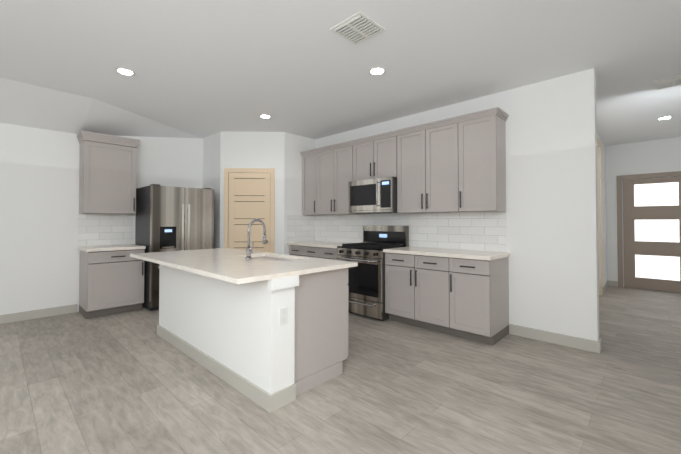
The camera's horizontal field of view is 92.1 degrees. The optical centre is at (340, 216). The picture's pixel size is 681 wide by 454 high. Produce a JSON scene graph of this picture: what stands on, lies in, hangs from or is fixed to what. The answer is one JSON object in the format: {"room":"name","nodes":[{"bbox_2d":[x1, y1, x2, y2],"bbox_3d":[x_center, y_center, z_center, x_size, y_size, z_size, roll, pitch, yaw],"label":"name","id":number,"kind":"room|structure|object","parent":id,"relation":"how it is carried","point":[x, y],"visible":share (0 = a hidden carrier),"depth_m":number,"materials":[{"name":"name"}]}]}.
{"room":"kitchen","nodes":[
{"label":"kitchen","id":0,"kind":"room"},
{"bbox_2d":[0,78,199,137],"bbox_3d":[-4.456,-1.315,3.125,0.948,0.268,6.750,-1,-1,43],"label":"ceiling","id":1,"kind":"structure","parent":0,"point":[28,105],"depth_m":4.17,"materials":[{"name":"white paint"}]},
{"bbox_2d":[0,122,211,314],"bbox_3d":[-4.811,-0.064,3.524,0.140,2.760,6.850,-1,-1,43],"label":"wall","id":2,"kind":"structure","parent":0,"point":[40,253],"depth_m":4.38,"materials":[{"name":"white paint"}]},
{"bbox_2d":[0,304,76,323],"bbox_3d":[-5.387,1.249,2.781,0.018,0.110,4.970,-1,-1,43],"label":"baseboard","id":3,"kind":"structure","parent":2,"relation":"attached to","point":[40,313],"depth_m":4.28,"materials":[{"name":"grey wood"}]},
{"bbox_2d":[78,214,132,245],"bbox_3d":[-3.452,0.193,4.850,0.002,0.457,0.670,-1,-1,43],"label":"backsplash","id":4,"kind":"structure","parent":2,"relation":"attached to","point":[104,229],"depth_m":4.83,"materials":[{"name":"white tile"}]},
{"bbox_2d":[77,130,139,213],"bbox_3d":[-3.334,-0.590,4.727,0.356,1.100,0.695,-1,-1,43],"label":"upper cabinet","id":5,"kind":"object","parent":2,"relation":"attached to","point":[107,173],"visible":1,"depth_m":4.60,"materials":[{"name":"beige paint"}]},
{"bbox_2d":[224,168,274,252],"bbox_3d":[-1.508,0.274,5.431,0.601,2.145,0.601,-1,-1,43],"label":"pantry door","id":6,"kind":"structure","parent":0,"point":[249,195],"depth_m":5.44,"materials":[{"name":"beige wood"}]},
{"bbox_2d":[280,132,315,254],"bbox_3d":[-0.733,-0.028,5.749,0.100,2.760,0.690,-1,-1,43],"label":"wall","id":7,"kind":"structure","parent":0,"point":[291,145],"depth_m":5.56,"materials":[{"name":"white paint"}]},
{"bbox_2d":[0,286,680,453],"bbox_3d":[0.765,1.355,2.233,10.700,0.120,13.500,-1,-1,43],"label":"floor","id":8,"kind":"structure","parent":0,"point":[130,382],"depth_m":2.38,"materials":[{"name":"grey wood"}]},
{"bbox_2d":[78,244,145,318],"bbox_3d":[-3.222,0.875,4.621,0.633,0.912,0.670,-1,-1,43],"label":"base cabinet","id":9,"kind":"object","parent":8,"relation":"on","point":[111,279],"visible":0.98,"depth_m":4.42,"materials":[{"name":"beige paint"}]},
{"bbox_2d":[135,184,213,309],"bbox_3d":[-2.581,0.446,5.144,0.819,1.793,0.900,-1,-1,43],"label":"refrigerator","id":10,"kind":"object","parent":8,"relation":"on","point":[170,218],"visible":0.56,"depth_m":4.82,"materials":[{"name":"grey metal"}]},
{"bbox_2d":[157,264,357,412],"bbox_3d":[-0.948,0.870,3.230,2.228,0.884,0.900,-1,-1,43],"label":"kitchen island","id":11,"kind":"object","parent":8,"relation":"on","point":[267,331],"depth_m":2.53,"materials":[{"name":"white paint"}]},
{"bbox_2d":[130,248,357,283],"bbox_3d":[-1.061,0.410,3.159,2.275,0.032,1.110,-1,-1,43],"label":"island countertop","id":12,"kind":"structure","parent":11,"relation":"on","point":[230,265],"depth_m":2.71,"materials":[{"name":"beige stone"}]},
{"bbox_2d":[245,219,266,258],"bbox_3d":[-0.776,0.207,3.077,0.106,0.371,0.219,-1,-1,43],"label":"faucet","id":13,"kind":"object","parent":12,"relation":"on","point":[249,251],"visible":1,"depth_m":3.03,"materials":[{"name":"silver metal"}]},
{"bbox_2d":[258,256,293,259],"bbox_3d":[-0.672,0.526,3.216,0.744,0.222,0.354,-1,-1,43],"label":"sink","id":14,"kind":"object","parent":12,"relation":"in","point":[259,257],"depth_m":3.36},
{"bbox_2d":[336,225,408,320],"bbox_3d":[0.427,0.731,4.590,0.780,1.205,0.718,-1,-1,43],"label":"range","id":15,"kind":"object","parent":8,"relation":"on","point":[366,280],"visible":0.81,"depth_m":4.35,"materials":[{"name":"grey metal"}]},
{"bbox_2d":[287,241,509,344],"bbox_3d":[0.511,0.874,4.590,3.271,0.912,0.633,-1,-1,43],"label":"base cabinet","id":16,"kind":"object","parent":8,"relation":"on","point":[461,293],"depth_m":3.64,"materials":[{"name":"beige paint"}]},
{"bbox_2d":[0,0,680,145],"bbox_3d":[0.765,-1.524,2.279,10.700,0.120,13.500,-1,-1,43],"label":"ceiling","id":17,"kind":"structure","parent":0,"point":[203,68],"depth_m":2.98,"materials":[{"name":"white paint"}]},
{"bbox_2d":[115,67,134,75],"bbox_3d":[-2.148,-1.444,3.275,0.170,0.008,0.170,-1,-1,43],"label":"recessed light","id":18,"kind":"object","parent":17,"relation":"in","point":[125,71],"visible":1,"depth_m":3.26,"materials":[{"name":"white"}]},
{"bbox_2d":[259,114,270,117],"bbox_3d":[-1.067,-1.422,4.662,0.170,0.008,0.170,-1,-1,43],"label":"recessed light","id":19,"kind":"object","parent":17,"relation":"in","point":[264,116],"visible":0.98,"depth_m":4.65,"materials":[{"name":"white"}]},
{"bbox_2d":[330,11,385,44],"bbox_3d":[0.135,-1.451,2.558,0.310,0.016,0.310,-1,-1,43],"label":"ceiling vent","id":20,"kind":"object","parent":17,"relation":"in","point":[358,28],"visible":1,"depth_m":2.54,"materials":[{"name":"white metal"}]},
{"bbox_2d":[369,67,385,74],"bbox_3d":[0.364,-1.444,3.265,0.170,0.008,0.170,-1,-1,43],"label":"recessed light","id":21,"kind":"object","parent":17,"relation":"in","point":[376,70],"visible":1,"depth_m":3.26,"materials":[{"name":"white plastic"}]},
{"bbox_2d":[657,116,672,119],"bbox_3d":[4.675,-1.421,4.731,0.170,0.008,0.170,-1,-1,43],"label":"recessed light","id":22,"kind":"object","parent":17,"relation":"in","point":[664,117],"visible":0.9,"depth_m":4.71,"materials":[{"name":"white"}]},
{"bbox_2d":[654,76,680,89],"bbox_3d":[3.561,-1.436,3.513,0.300,0.016,0.300,-1,-1,43],"label":"ceiling vent","id":23,"kind":"object","parent":17,"relation":"in","point":[667,82],"visible":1,"depth_m":3.52,"materials":[{"name":"white metal"}]},
{"bbox_2d":[316,80,551,331],"bbox_3d":[0.874,-0.044,4.798,3.740,2.760,0.140,-1,-1,43],"label":"wall","id":24,"kind":"structure","parent":0,"point":[528,124],"depth_m":3.61,"materials":[{"name":"white paint"}]},
{"bbox_2d":[287,212,506,251],"bbox_3d":[0.495,0.189,4.616,3.234,0.457,0.639,-1,-1,43],"label":"backsplash","id":25,"kind":"structure","parent":24,"relation":"attached to","point":[483,231],"depth_m":4.45,"materials":[{"name":"white tile"}]},
{"bbox_2d":[300,107,508,214],"bbox_3d":[0.605,-0.590,4.716,3.266,1.100,0.356,-1,-1,43],"label":"upper cabinet","id":26,"kind":"object","parent":24,"relation":"attached to","point":[456,164],"visible":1,"depth_m":4.09,"materials":[{"name":"beige paint"}]},
{"bbox_2d":[348,177,396,212],"bbox_3d":[0.519,-0.288,4.704,0.774,0.465,0.483,-1,-1,43],"label":"microwave","id":27,"kind":"object","parent":26,"relation":"attached to","point":[377,195],"visible":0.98,"depth_m":4.52,"materials":[{"name":"grey metal"}]},
{"bbox_2d":[509,324,600,353],"bbox_3d":[2.192,1.259,3.419,0.803,0.110,0.018,-1,-1,43],"label":"baseboard","id":28,"kind":"structure","parent":24,"relation":"attached to","point":[564,340],"depth_m":3.38,"materials":[{"name":"grey wood"}]},
{"bbox_2d":[552,76,607,336],"bbox_3d":[3.816,-0.039,5.068,0.140,2.760,4.300,-1,-1,43],"label":"wall","id":29,"kind":"structure","parent":0,"point":[552,201],"depth_m":3.32,"materials":[{"name":"white paint"}]},
{"bbox_2d":[597,138,602,295],"bbox_3d":[3.883,0.026,5.087,0.110,2.630,1.720,-1,-1,43],"label":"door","id":30,"kind":"structure","parent":29,"relation":"in","point":[598,143],"depth_m":5.62,"materials":[{"name":"beige paint"}]},
{"bbox_2d":[603,280,608,293],"bbox_3d":[4.888,1.302,6.063,0.018,0.110,1.070,-1,-1,43],"label":"baseboard","id":31,"kind":"structure","parent":29,"relation":"attached to","point":[605,286],"depth_m":6.03,"materials":[{"name":"grey wood"}]},
{"bbox_2d":[608,137,680,287],"bbox_3d":[6.169,-0.029,5.704,2.400,2.760,0.140,-1,-1,43],"label":"wall","id":32,"kind":"structure","parent":0,"point":[662,155],"depth_m":6.25,"materials":[{"name":"white paint"}]},
{"bbox_2d":[616,171,680,292],"bbox_3d":[5.766,0.281,5.994,1.090,2.150,0.115,-1,-1,43],"label":"front door","id":33,"kind":"structure","parent":32,"relation":"in","point":[650,228],"depth_m":6.06,"materials":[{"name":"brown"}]}
]}

